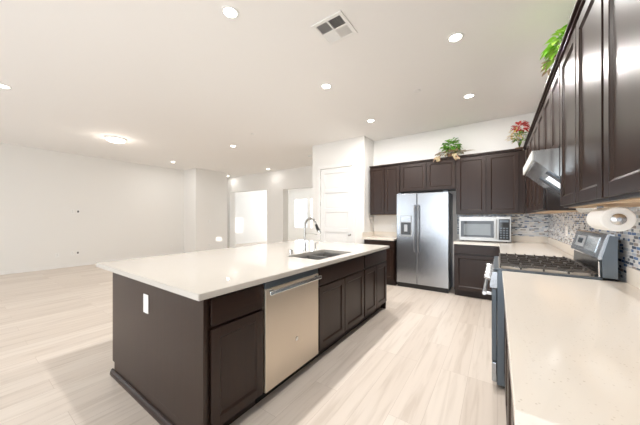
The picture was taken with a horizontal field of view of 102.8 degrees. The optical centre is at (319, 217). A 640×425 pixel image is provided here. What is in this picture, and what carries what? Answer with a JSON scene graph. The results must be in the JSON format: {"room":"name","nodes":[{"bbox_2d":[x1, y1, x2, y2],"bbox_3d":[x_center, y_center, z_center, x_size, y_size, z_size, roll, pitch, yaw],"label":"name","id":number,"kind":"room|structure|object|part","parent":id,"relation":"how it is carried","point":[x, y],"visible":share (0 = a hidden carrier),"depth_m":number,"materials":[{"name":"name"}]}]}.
{"room":"kitchen","nodes":[
{"label":"kitchen","id":0,"kind":"room"},
{"bbox_2d":[0,143,226,270],"bbox_3d":[-6.561,-0.210,6.465,0.950,3.050,9.050,0,0,35],"label":"wall","id":1,"kind":"structure","parent":0,"point":[127,209],"depth_m":7.30,"materials":[{"name":"paint"}]},
{"bbox_2d":[0,252,187,274],"bbox_3d":[-6.450,1.272,6.480,0.814,0.085,8.900,0,0,35],"label":"baseboard","id":2,"kind":"structure","parent":1,"relation":"attached to","point":[93,262],"depth_m":6.75,"materials":[{"name":"paint"}]},
{"bbox_2d":[235,190,266,242],"bbox_3d":[-3.856,-0.210,13.351,0.150,3.050,5.750,0,0,35],"label":"wall","id":3,"kind":"structure","parent":0,"point":[251,206],"depth_m":13.49,"materials":[{"name":"paint"}]},
{"bbox_2d":[0,240,505,424],"bbox_3d":[-1.684,1.365,6.522,12.200,0.100,15.200,0,0,35],"label":"floor","id":4,"kind":"structure","parent":0,"point":[425,358],"depth_m":2.23,"materials":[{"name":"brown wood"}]},
{"bbox_2d":[110,273,206,424],"bbox_3d":[-1.198,0.876,1.777,1.373,0.878,0.042,0,0,35],"label":"island end panel","id":5,"kind":"object","parent":4,"relation":"on","point":[160,355],"visible":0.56,"depth_m":1.66,"materials":[{"name":"brown wood"}]},
{"bbox_3d":[-1.199,1.292,1.766,1.362,0.045,0.022,0,0,35],"label":"shoe moulding","id":6,"kind":"part","parent":5,"relation":"part of","materials":[{"name":"brown wood"}]},
{"bbox_2d":[143,294,148,313],"bbox_3d":[-1.220,0.600,1.789,0.075,0.130,0.008,0,0,35],"label":"outlet","id":7,"kind":"object","parent":5,"relation":"attached to","point":[145,296],"visible":1,"depth_m":1.78,"materials":[{"name":"white plastic"}]},
{"bbox_2d":[207,284,262,424],"bbox_3d":[-0.763,0.877,1.760,0.641,0.876,0.420,0,0,35],"label":"base cabinet","id":8,"kind":"object","parent":4,"relation":"on","point":[234,319],"visible":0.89,"depth_m":1.56,"materials":[{"name":"brown wood"}]},
{"bbox_3d":[-0.504,0.531,1.588,0.020,0.154,0.385,0,0,35],"label":"drawer","id":9,"kind":"part","parent":8,"relation":"part of","materials":[{"name":"brown wood"}]},
{"bbox_2d":[256,268,321,403],"bbox_3d":[-0.417,0.879,2.169,0.642,0.872,0.638,0,0,35],"label":"dishwasher","id":10,"kind":"object","parent":4,"relation":"on","point":[290,303],"visible":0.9,"depth_m":1.95,"materials":[{"name":"metal"}]},
{"bbox_3d":[-0.164,0.514,1.985,0.016,0.030,0.612,0,0,35],"label":"handle","id":11,"kind":"part","parent":10,"relation":"part of","materials":[{"name":"silver metal"}]},
{"bbox_2d":[310,256,363,361],"bbox_3d":[-0.001,0.877,2.858,0.641,0.876,0.960,0,0,35],"label":"base cabinet","id":12,"kind":"object","parent":4,"relation":"on","point":[341,284],"visible":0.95,"depth_m":2.60,"materials":[{"name":"brown wood"}]},
{"bbox_3d":[0.119,0.911,2.487,0.020,0.570,0.460,0,0,35],"label":"door","id":13,"kind":"part","parent":12,"relation":"part of","materials":[{"name":"brown wood"}]},
{"bbox_3d":[0.254,0.531,2.681,0.020,0.154,0.933,0,0,35],"label":"drawer","id":14,"kind":"part","parent":12,"relation":"part of","materials":[{"name":"brown wood"}]},
{"bbox_3d":[0.389,0.911,2.876,0.020,0.570,0.460,0,0,35],"label":"door","id":15,"kind":"part","parent":12,"relation":"part of","materials":[{"name":"brown wood"}]},
{"bbox_2d":[358,249,386,324],"bbox_3d":[0.488,0.877,3.564,0.641,0.876,0.755,0,0,35],"label":"base cabinet","id":16,"kind":"object","parent":4,"relation":"on","point":[375,264],"visible":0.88,"depth_m":3.33,"materials":[{"name":"brown wood"}]},
{"bbox_3d":[0.638,0.911,3.235,0.020,0.570,0.358,0,0,35],"label":"door","id":17,"kind":"part","parent":16,"relation":"part of","materials":[{"name":"brown wood"}]},
{"bbox_3d":[0.744,0.531,3.388,0.020,0.154,0.728,0,0,35],"label":"drawer","id":18,"kind":"part","parent":16,"relation":"part of","materials":[{"name":"brown wood"}]},
{"bbox_3d":[0.849,0.911,3.540,0.020,0.570,0.358,0,0,35],"label":"door","id":19,"kind":"part","parent":16,"relation":"part of","materials":[{"name":"brown wood"}]},
{"bbox_2d":[364,239,396,285],"bbox_3d":[1.333,0.877,5.329,0.629,0.876,0.619,0,0,35],"label":"base cabinet","id":20,"kind":"object","parent":4,"relation":"on","point":[391,253],"visible":0.3,"depth_m":4.97,"materials":[{"name":"brown wood"}]},
{"bbox_2d":[361,231,396,240],"bbox_3d":[1.313,0.369,5.335,0.677,0.136,0.634,0,0,35],"label":"countertop","id":21,"kind":"structure","parent":20,"relation":"on","point":[374,235],"depth_m":5.48,"materials":[{"name":"stone"}]},
{"bbox_3d":[1.163,0.523,5.082,0.603,0.138,0.020,0,0,35],"label":"drawer","id":22,"kind":"part","parent":20,"relation":"part of","materials":[{"name":"brown wood"}]},
{"bbox_3d":[1.289,0.905,4.994,0.295,0.583,0.020,0,0,35],"label":"door","id":23,"kind":"part","parent":20,"relation":"part of","materials":[{"name":"brown wood"}]},
{"bbox_2d":[397,191,452,292],"bbox_3d":[1.988,0.419,4.877,0.910,1.792,0.600,0,0,35],"label":"refrigerator","id":24,"kind":"object","parent":4,"relation":"on","point":[424,220],"visible":1,"depth_m":4.66,"materials":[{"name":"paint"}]},
{"bbox_3d":[1.653,0.385,4.862,0.377,1.690,0.065,0,0,35],"label":"freezer door","id":25,"kind":"part","parent":24,"relation":"part of","materials":[{"name":"silver metal"}]},
{"bbox_3d":[1.745,0.200,4.721,0.026,0.893,0.068,0,0,35],"label":"handle","id":26,"kind":"part","parent":24,"relation":"part of","materials":[{"name":"silver metal"}]},
{"bbox_3d":[1.804,0.200,4.680,0.026,0.893,0.068,0,0,35],"label":"handle","id":27,"kind":"part","parent":24,"relation":"part of","materials":[{"name":"silver metal"}]},
{"bbox_3d":[2.030,0.385,4.601,0.527,1.690,0.065,0,0,35],"label":"fresh food door","id":28,"kind":"part","parent":24,"relation":"part of","materials":[{"name":"silver metal"}]},
{"bbox_2d":[454,244,499,299],"bbox_3d":[2.704,0.877,4.378,0.655,0.876,0.619,0,0,35],"label":"base cabinet","id":29,"kind":"object","parent":4,"relation":"on","point":[470,261],"visible":0.56,"depth_m":4.17,"materials":[{"name":"brown wood"}]},
{"bbox_3d":[2.533,0.905,4.132,0.628,0.583,0.020,0,0,35],"label":"door","id":30,"kind":"part","parent":29,"relation":"part of","materials":[{"name":"brown wood"}]},
{"bbox_3d":[2.533,0.523,4.132,0.628,0.138,0.020,0,0,35],"label":"drawer","id":31,"kind":"part","parent":29,"relation":"part of","materials":[{"name":"brown wood"}]},
{"bbox_2d":[504,305,507,424],"bbox_3d":[1.427,0.877,1.424,0.634,0.876,0.800,0,0,35],"label":"base cabinet","id":32,"kind":"object","parent":4,"relation":"on","point":[505,329],"visible":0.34,"depth_m":1.55,"materials":[{"name":"brown wood"}]},
{"bbox_3d":[1.286,0.905,1.760,0.020,0.583,0.380,0,0,35],"label":"door","id":33,"kind":"part","parent":32,"relation":"part of","materials":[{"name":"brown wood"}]},
{"bbox_3d":[1.062,0.905,1.437,0.020,0.583,0.380,0,0,35],"label":"door","id":34,"kind":"part","parent":32,"relation":"part of","materials":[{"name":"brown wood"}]},
{"bbox_2d":[508,352,514,424],"bbox_3d":[0.952,0.877,0.739,0.634,0.876,0.860,0,0,35],"label":"base cabinet","id":35,"kind":"object","parent":4,"relation":"on","point":[510,401],"visible":0.09,"depth_m":1.21,"materials":[{"name":"brown wood"}]},
{"bbox_3d":[0.820,0.905,1.088,0.020,0.583,0.410,0,0,35],"label":"door","id":36,"kind":"part","parent":35,"relation":"part of","materials":[{"name":"brown wood"}]},
{"bbox_3d":[0.579,0.905,0.741,0.020,0.583,0.410,0,0,35],"label":"door","id":37,"kind":"part","parent":35,"relation":"part of","materials":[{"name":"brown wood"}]},
{"bbox_2d":[502,267,639,424],"bbox_3d":[1.164,0.369,1.056,0.649,0.136,1.718,0,0,35],"label":"countertop","id":38,"kind":"structure","parent":35,"relation":"on","point":[574,343],"depth_m":0.79,"materials":[{"name":"stone"}]},
{"bbox_2d":[482,230,618,387],"bbox_3d":[1.811,0.709,2.124,0.754,1.212,0.769,0,0,35],"label":"range","id":39,"kind":"object","parent":4,"relation":"on","point":[595,253],"visible":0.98,"depth_m":1.96,"materials":[{"name":"paint"}]},
{"bbox_3d":[1.513,0.600,2.331,0.028,0.028,0.701,0,0,35],"label":"oven handle","id":40,"kind":"part","parent":39,"relation":"part of","materials":[{"name":"silver metal"}]},
{"bbox_3d":[1.363,0.479,2.081,0.049,0.052,0.052,0,0,35],"label":"knob","id":41,"kind":"part","parent":39,"relation":"part of","materials":[{"name":"silver metal"}]},
{"bbox_3d":[1.568,1.195,2.293,0.034,0.150,0.757,0,0,35],"label":"storage drawer","id":42,"kind":"part","parent":39,"relation":"part of","materials":[{"name":"silver metal"}]},
{"bbox_3d":[1.568,0.830,2.293,0.034,0.560,0.757,0,0,35],"label":"oven door","id":43,"kind":"part","parent":39,"relation":"part of","materials":[{"name":"paint"}]},
{"bbox_2d":[494,256,602,279],"bbox_3d":[1.804,0.402,2.129,0.582,0.025,0.769,0,0,35],"label":"cooktop","id":44,"kind":"object","parent":39,"relation":"in","point":[498,268],"depth_m":1.86,"materials":[{"name":"black metal"}]},
{"bbox_3d":[2.032,0.335,1.967,0.016,0.101,0.728,0,0,35],"label":"trim rail","id":45,"kind":"part","parent":39,"relation":"part of","materials":[{"name":"silver metal"}]},
{"bbox_3d":[2.071,0.252,1.944,0.068,0.274,0.753,0,0,35],"label":"panel","id":46,"kind":"part","parent":39,"relation":"part of","materials":[{"name":"paint"}]},
{"bbox_3d":[-0.396,0.876,2.951,1.353,0.878,2.800,0,0,35],"label":"panel","id":47,"kind":"object","parent":4,"relation":"on","visible":0},
{"bbox_2d":[96,240,389,300],"bbox_3d":[-0.499,0.419,3.001,1.674,0.036,2.889,0,0,35],"label":"countertop","id":48,"kind":"structure","parent":47,"relation":"on","point":[199,275],"depth_m":2.20,"materials":[{"name":"stone"}]},
{"bbox_2d":[303,217,320,251],"bbox_3d":[-0.075,0.193,3.043,0.265,0.415,0.132,0,0,35],"label":"faucet","id":49,"kind":"object","parent":48,"relation":"on","point":[308,218],"visible":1,"depth_m":3.05,"materials":[{"name":"silver metal"}]},
{"bbox_3d":[-0.114,0.137,3.024,0.188,0.288,0.022,0,0,35],"label":"spout","id":50,"kind":"part","parent":49,"relation":"part of","materials":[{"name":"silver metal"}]},
{"bbox_2d":[297,252,341,259],"bbox_3d":[0.016,0.531,2.849,0.428,0.196,0.708,0,0,35],"label":"sink","id":51,"kind":"object","parent":48,"relation":"in","point":[323,255],"visible":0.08,"depth_m":3.08,"materials":[{"name":"silver metal"}]},
{"bbox_3d":[-0.078,0.533,2.713,0.428,0.191,0.379,0,0,35],"label":"bowl","id":52,"kind":"part","parent":51,"relation":"part of","materials":[{"name":"silver metal"}]},
{"bbox_3d":[0.127,0.533,3.008,0.428,0.191,0.319,0,0,35],"label":"bowl","id":53,"kind":"part","parent":51,"relation":"part of","materials":[{"name":"silver metal"}]},
{"bbox_3d":[2.581,0.877,3.090,0.634,0.876,1.660,0,0,35],"label":"base cabinet","id":54,"kind":"object","parent":4,"relation":"on","visible":0},
{"bbox_2d":[453,234,573,259],"bbox_3d":[2.484,0.369,3.518,1.284,0.136,2.284,0,0,35],"label":"countertop","id":55,"kind":"structure","parent":54,"relation":"on","point":[521,245],"depth_m":3.60,"materials":[{"name":"stone"}]},
{"bbox_2d":[459,217,510,242],"bbox_3d":[2.834,0.191,4.413,0.740,0.421,0.367,0,0,35],"label":"microwave","id":56,"kind":"object","parent":55,"relation":"on","point":[497,229],"visible":1,"depth_m":4.27,"materials":[{"name":"paint"}]},
{"bbox_3d":[2.673,0.188,4.344,0.546,0.336,0.005,0,0,35],"label":"door","id":57,"kind":"part","parent":56,"relation":"part of","materials":[{"name":"silver metal"}]},
{"bbox_3d":[2.874,0.185,4.181,0.022,0.311,0.031,0,0,35],"label":"handle","id":58,"kind":"part","parent":56,"relation":"part of","materials":[{"name":"silver metal"}]},
{"bbox_3d":[2.978,0.188,4.133,0.145,0.336,0.005,0,0,35],"label":"control panel","id":59,"kind":"part","parent":56,"relation":"part of","materials":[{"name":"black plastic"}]},
{"bbox_2d":[227,165,312,247],"bbox_3d":[-1.901,-0.210,9.763,7.450,3.050,0.280,0,0,35],"label":"wall","id":60,"kind":"structure","parent":0,"point":[277,184],"depth_m":9.47,"materials":[{"name":"paint"}]},
{"bbox_2d":[227,239,312,247],"bbox_3d":[-0.693,1.272,11.606,7.036,0.085,4.714,0,0,35],"label":"baseboard","id":61,"kind":"structure","parent":60,"relation":"attached to","point":[288,239],"depth_m":13.72,"materials":[{"name":"paint"}]},
{"bbox_2d":[0,0,575,177],"bbox_3d":[-1.684,-1.795,6.522,12.200,0.120,15.200,0,0,35],"label":"ceiling","id":62,"kind":"structure","parent":0,"point":[184,82],"depth_m":3.11,"materials":[{"name":"paint"}]},
{"bbox_2d":[0,84,11,88],"bbox_3d":[-4.166,-1.732,3.363,0.148,0.006,0.148,0,0,35],"label":"recessed light","id":63,"kind":"object","parent":62,"relation":"in","point":[1,85],"visible":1,"depth_m":3.37,"materials":[{"name":"beige"}]},
{"bbox_2d":[105,136,126,142],"bbox_3d":[-4.453,-1.694,5.582,0.380,0.081,0.380,0,0,35],"label":"flush ceiling light","id":64,"kind":"object","parent":62,"relation":"attached to","point":[114,139],"visible":1,"depth_m":5.49,"materials":[{"name":"white plastic"}]},
{"bbox_2d":[221,5,238,18],"bbox_3d":[-0.757,-1.732,2.155,0.148,0.006,0.148,0,0,35],"label":"recessed light","id":65,"kind":"object","parent":62,"relation":"in","point":[228,11],"visible":1,"depth_m":2.15,"materials":[{"name":"white plastic"}]},
{"bbox_2d":[321,83,331,88],"bbox_3d":[0.081,-1.732,3.363,0.148,0.006,0.148,0,0,35],"label":"recessed light","id":66,"kind":"object","parent":62,"relation":"in","point":[325,85],"visible":1,"depth_m":3.36,"materials":[{"name":"beige"}]},
{"bbox_2d":[311,10,357,45],"bbox_3d":[0.133,-1.729,2.346,0.315,0.012,0.312,0,0,35],"label":"ceiling vent","id":67,"kind":"object","parent":62,"relation":"in","point":[335,28],"visible":1,"depth_m":2.33,"materials":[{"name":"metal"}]},
{"bbox_2d":[447,32,463,42],"bbox_3d":[1.301,-1.732,2.456,0.148,0.006,0.148,0,0,35],"label":"recessed light","id":68,"kind":"object","parent":62,"relation":"in","point":[455,37],"visible":1,"depth_m":2.45,"materials":[{"name":"beige"}]},
{"bbox_2d":[463,93,474,98],"bbox_3d":[2.116,-1.732,3.631,0.148,0.006,0.148,0,0,35],"label":"recessed light","id":69,"kind":"object","parent":62,"relation":"in","point":[470,95],"visible":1,"depth_m":3.61,"materials":[{"name":"beige"}]},
{"bbox_2d":[288,188,312,239],"bbox_3d":[0.657,-0.210,13.629,6.950,3.050,0.150,0,0,35],"label":"wall","id":70,"kind":"structure","parent":0,"point":[293,233],"depth_m":14.95,"materials":[{"name":"paint"}]},
{"bbox_2d":[295,198,307,227],"bbox_3d":[-1.063,-0.265,14.816,0.970,1.720,0.080,0,0,35],"label":"window","id":71,"kind":"structure","parent":70,"relation":"in","point":[302,198],"depth_m":14.84,"materials":[{"name":"paint"}]},
{"bbox_2d":[310,198,312,228],"bbox_3d":[-0.168,-0.265,14.195,0.850,1.720,0.080,0,0,35],"label":"window","id":72,"kind":"structure","parent":70,"relation":"in","point":[311,213],"depth_m":14.40,"materials":[{"name":"paint"}]},
{"bbox_2d":[313,136,366,243],"bbox_3d":[0.409,-0.210,5.812,1.350,3.050,0.120,0,0,35],"label":"wall","id":73,"kind":"structure","parent":0,"point":[351,149],"depth_m":5.55,"materials":[{"name":"paint"}]},
{"bbox_2d":[320,166,351,242],"bbox_3d":[0.351,0.086,5.777,0.856,2.435,0.096,0,0,35],"label":"door","id":74,"kind":"structure","parent":73,"relation":"in","point":[336,183],"depth_m":5.79,"materials":[{"name":"paint"}]},
{"bbox_2d":[317,161,355,242],"bbox_3d":[0.354,0.050,5.767,1.010,2.530,0.018,0,0,35],"label":"trim","id":75,"kind":"structure","parent":73,"relation":"attached to","point":[353,164],"depth_m":5.51,"materials":[{"name":"paint"}]},
{"bbox_2d":[367,138,373,231],"bbox_3d":[1.100,-0.210,5.729,0.120,3.050,0.530,0,0,35],"label":"wall","id":76,"kind":"structure","parent":0,"point":[370,144],"depth_m":5.60,"materials":[{"name":"paint"}]},
{"bbox_2d":[374,112,535,286],"bbox_3d":[2.482,-0.210,5.002,2.980,3.050,0.150,0,0,35],"label":"wall","id":77,"kind":"structure","parent":0,"point":[491,135],"depth_m":4.94,"materials":[{"name":"paint"}]},
{"bbox_2d":[369,163,403,214],"bbox_3d":[1.419,-0.586,5.436,0.649,1.039,0.344,0,0,35],"label":"upper cabinet","id":78,"kind":"object","parent":77,"relation":"attached to","point":[384,179],"visible":0.91,"depth_m":5.33,"materials":[{"name":"brown wood"}]},
{"bbox_3d":[1.211,-0.571,5.413,0.305,0.974,0.020,0,0,35],"label":"door","id":79,"kind":"part","parent":78,"relation":"part of","materials":[{"name":"brown wood"}]},
{"bbox_3d":[1.419,-1.088,5.436,0.649,0.034,0.344,0,0,35],"label":"moulding","id":80,"kind":"part","parent":78,"relation":"part of","materials":[{"name":"brown wood"}]},
{"bbox_3d":[1.472,-0.571,5.232,0.305,0.974,0.020,0,0,35],"label":"door","id":81,"kind":"part","parent":78,"relation":"part of","materials":[{"name":"brown wood"}]},
{"bbox_2d":[400,156,455,193],"bbox_3d":[2.098,-0.810,4.966,0.999,0.590,0.344,0,0,35],"label":"upper cabinet","id":82,"kind":"object","parent":77,"relation":"attached to","point":[420,176],"visible":0.91,"depth_m":4.83,"materials":[{"name":"brown wood"}]},
{"bbox_3d":[1.817,-0.793,4.993,0.480,0.529,0.020,0,0,35],"label":"door","id":83,"kind":"part","parent":82,"relation":"part of","materials":[{"name":"brown wood"}]},
{"bbox_3d":[2.098,-1.088,4.966,0.999,0.034,0.344,0,0,35],"label":"moulding","id":84,"kind":"part","parent":82,"relation":"part of","materials":[{"name":"brown wood"}]},
{"bbox_3d":[2.222,-0.793,4.713,0.480,0.529,0.020,0,0,35],"label":"door","id":85,"kind":"part","parent":82,"relation":"part of","materials":[{"name":"brown wood"}]},
{"bbox_2d":[433,137,470,161],"bbox_3d":[2.447,-1.230,4.641,0.676,0.440,0.355,0,0,35],"label":"potted plant","id":86,"kind":"object","parent":82,"relation":"on","point":[452,152],"visible":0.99,"depth_m":4.63,"materials":[{"name":"green plant"}]},
{"bbox_2d":[456,148,525,213],"bbox_3d":[2.908,-0.586,4.404,0.972,1.039,0.344,0,0,35],"label":"upper cabinet","id":87,"kind":"object","parent":77,"relation":"attached to","point":[493,182],"visible":0.95,"depth_m":4.26,"materials":[{"name":"brown wood"}]},
{"bbox_3d":[2.620,-0.571,4.437,0.433,0.974,0.020,0,0,35],"label":"door","id":88,"kind":"part","parent":87,"relation":"part of","materials":[{"name":"brown wood"}]},
{"bbox_3d":[2.892,-1.088,4.415,0.932,0.034,0.344,0,0,35],"label":"moulding","id":89,"kind":"part","parent":87,"relation":"part of","materials":[{"name":"brown wood"}]},
{"bbox_3d":[2.986,-0.571,4.183,0.423,0.974,0.020,0,0,35],"label":"door","id":90,"kind":"part","parent":87,"relation":"part of","materials":[{"name":"brown wood"}]},
{"bbox_2d":[506,121,529,149],"bbox_3d":[3.176,-1.321,4.074,0.357,0.433,0.363,0,0,-6],"label":"flower arrangement","id":91,"kind":"object","parent":87,"relation":"on","point":[520,123],"visible":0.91,"depth_m":4.07,"materials":[{"name":"plant"}]},
{"bbox_2d":[457,214,547,236],"bbox_3d":[3.124,0.113,4.461,1.292,0.376,0.008,0,0,35],"label":"tiled wall","id":92,"kind":"structure","parent":77,"relation":"attached to","point":[521,224],"depth_m":4.25,"materials":[{"name":"tile"}]},
{"bbox_3d":[1.375,-0.210,0.659,0.150,3.050,8.550,0,0,35],"label":"wall","id":93,"kind":"structure","parent":0,"visible":0},
{"bbox_2d":[548,206,639,282],"bbox_3d":[2.302,-0.035,2.134,0.008,0.900,4.770,0,0,35],"label":"tiled wall","id":94,"kind":"structure","parent":93,"relation":"attached to","point":[628,240],"depth_m":1.72,"materials":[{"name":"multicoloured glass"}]},
{"bbox_2d":[523,128,564,213],"bbox_3d":[3.017,-0.586,3.468,0.349,1.039,1.157,0,0,35],"label":"upper cabinet","id":95,"kind":"object","parent":94,"relation":"attached to","point":[528,145],"visible":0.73,"depth_m":3.41,"materials":[{"name":"brown wood"}]},
{"bbox_3d":[3.017,-1.088,3.468,0.349,0.034,1.157,0,0,35],"label":"moulding","id":96,"kind":"part","parent":95,"relation":"part of","materials":[{"name":"brown wood"}]},
{"bbox_3d":[2.929,-0.571,3.586,0.020,0.974,0.402,0,0,35],"label":"door","id":97,"kind":"part","parent":95,"relation":"part of","materials":[{"name":"brown wood"}]},
{"bbox_3d":[2.693,-0.571,3.246,0.020,0.974,0.398,0,0,35],"label":"door","id":98,"kind":"part","parent":95,"relation":"part of","materials":[{"name":"brown wood"}]},
{"bbox_3d":[3.040,-0.068,3.453,0.273,0.004,1.127,0,0,35],"label":"underside panel","id":99,"kind":"part","parent":95,"relation":"part of","materials":[{"name":"brown wood"}]},
{"bbox_2d":[540,60,560,149],"bbox_3d":[1.992,-0.797,1.990,0.349,0.615,0.769,0,0,35],"label":"upper cabinet","id":100,"kind":"object","parent":94,"relation":"attached to","point":[550,97],"visible":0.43,"depth_m":2.01,"materials":[{"name":"brown wood"}]},
{"bbox_3d":[1.985,-0.780,2.224,0.020,0.554,0.365,0,0,35],"label":"door","id":101,"kind":"part","parent":100,"relation":"part of","materials":[{"name":"brown wood"}]},
{"bbox_3d":[1.992,-1.088,1.990,0.349,0.034,0.769,0,0,35],"label":"moulding","id":102,"kind":"part","parent":100,"relation":"part of","materials":[{"name":"brown wood"}]},
{"bbox_2d":[540,24,567,75],"bbox_3d":[2.058,-1.351,2.152,0.319,0.492,0.439,0,0,35],"label":"potted plant","id":103,"kind":"object","parent":100,"relation":"on","point":[551,51],"visible":0.42,"depth_m":2.18,"materials":[{"name":"green plant"}]},
{"bbox_3d":[1.770,-0.780,1.914,0.020,0.554,0.365,0,0,35],"label":"door","id":104,"kind":"part","parent":100,"relation":"part of","materials":[{"name":"brown wood"}]},
{"bbox_2d":[530,102,576,211],"bbox_3d":[2.450,-0.586,2.650,0.349,1.039,0.834,0,0,35],"label":"upper cabinet","id":105,"kind":"object","parent":94,"relation":"attached to","point":[544,200],"visible":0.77,"depth_m":2.60,"materials":[{"name":"brown wood"}]},
{"bbox_3d":[2.451,-0.571,2.897,0.020,0.974,0.398,0,0,35],"label":"door","id":106,"kind":"part","parent":105,"relation":"part of","materials":[{"name":"brown wood"}]},
{"bbox_3d":[2.450,-1.088,2.650,0.349,0.034,0.834,0,0,35],"label":"moulding","id":107,"kind":"part","parent":105,"relation":"part of","materials":[{"name":"brown wood"}]},
{"bbox_3d":[2.218,-0.571,2.560,0.020,0.974,0.398,0,0,35],"label":"door","id":108,"kind":"part","parent":105,"relation":"part of","materials":[{"name":"brown wood"}]},
{"bbox_3d":[2.473,-0.068,2.634,0.273,0.004,0.804,0,0,35],"label":"underside panel","id":109,"kind":"part","parent":105,"relation":"part of","materials":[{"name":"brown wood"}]},
{"bbox_2d":[565,226,567,235],"bbox_3d":[2.884,0.155,2.989,0.008,0.115,0.120,0,0,35],"label":"outlet","id":110,"kind":"object","parent":94,"relation":"attached to","point":[566,227],"visible":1,"depth_m":2.98,"materials":[{"name":"white plastic"}]},
{"bbox_2d":[523,148,628,212],"bbox_3d":[1.938,-0.265,2.027,0.465,0.440,0.760,0,0,35],"label":"range hood","id":111,"kind":"object","parent":94,"relation":"attached to","point":[541,166],"visible":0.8,"depth_m":1.90,"materials":[{"name":"silver metal"}]},
{"bbox_2d":[555,0,639,207],"bbox_3d":[1.526,-0.586,1.318,0.349,1.039,0.864,0,0,35],"label":"upper cabinet","id":112,"kind":"object","parent":94,"relation":"attached to","point":[580,53],"visible":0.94,"depth_m":1.31,"materials":[{"name":"brown wood"}]},
{"bbox_3d":[1.533,-0.571,1.572,0.020,0.974,0.412,0,0,35],"label":"door","id":113,"kind":"part","parent":112,"relation":"part of","materials":[{"name":"brown wood"}]},
{"bbox_3d":[1.526,-1.088,1.318,0.349,0.034,0.864,0,0,35],"label":"moulding","id":114,"kind":"part","parent":112,"relation":"part of","materials":[{"name":"brown wood"}]},
{"bbox_3d":[1.290,-0.571,1.222,0.020,0.974,0.412,0,0,35],"label":"door","id":115,"kind":"part","parent":112,"relation":"part of","materials":[{"name":"brown wood"}]},
{"bbox_3d":[1.550,-0.068,1.302,0.273,0.004,0.834,0,0,35],"label":"underside panel","id":116,"kind":"part","parent":112,"relation":"part of","materials":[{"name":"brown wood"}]},
{"bbox_2d":[597,206,626,224],"bbox_3d":[1.454,-0.017,1.286,0.052,0.098,0.270,0,0,35],"label":"paper towel holder","id":117,"kind":"object","parent":112,"relation":"attached to","point":[618,219],"visible":0.7,"depth_m":1.18,"materials":[{"name":"silver metal"}]},
{"bbox_2d":[586,207,636,231],"bbox_3d":[1.454,0.006,1.286,0.114,0.114,0.242,0,0,35],"label":"paper towel roll","id":118,"kind":"object","parent":117,"relation":"hanging from","point":[599,219],"visible":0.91,"depth_m":1.21,"materials":[{"name":"paper"}]},
{"bbox_2d":[604,0,639,200],"bbox_3d":[1.018,-0.586,0.585,0.349,1.039,0.919,0,0,35],"label":"upper cabinet","id":119,"kind":"object","parent":94,"relation":"attached to","point":[621,17],"visible":1,"depth_m":0.91,"materials":[{"name":"brown wood"}]},
{"bbox_3d":[1.041,-0.068,0.569,0.273,0.004,0.889,0,0,35],"label":"underside panel","id":120,"kind":"part","parent":119,"relation":"part of","materials":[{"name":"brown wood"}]}
]}

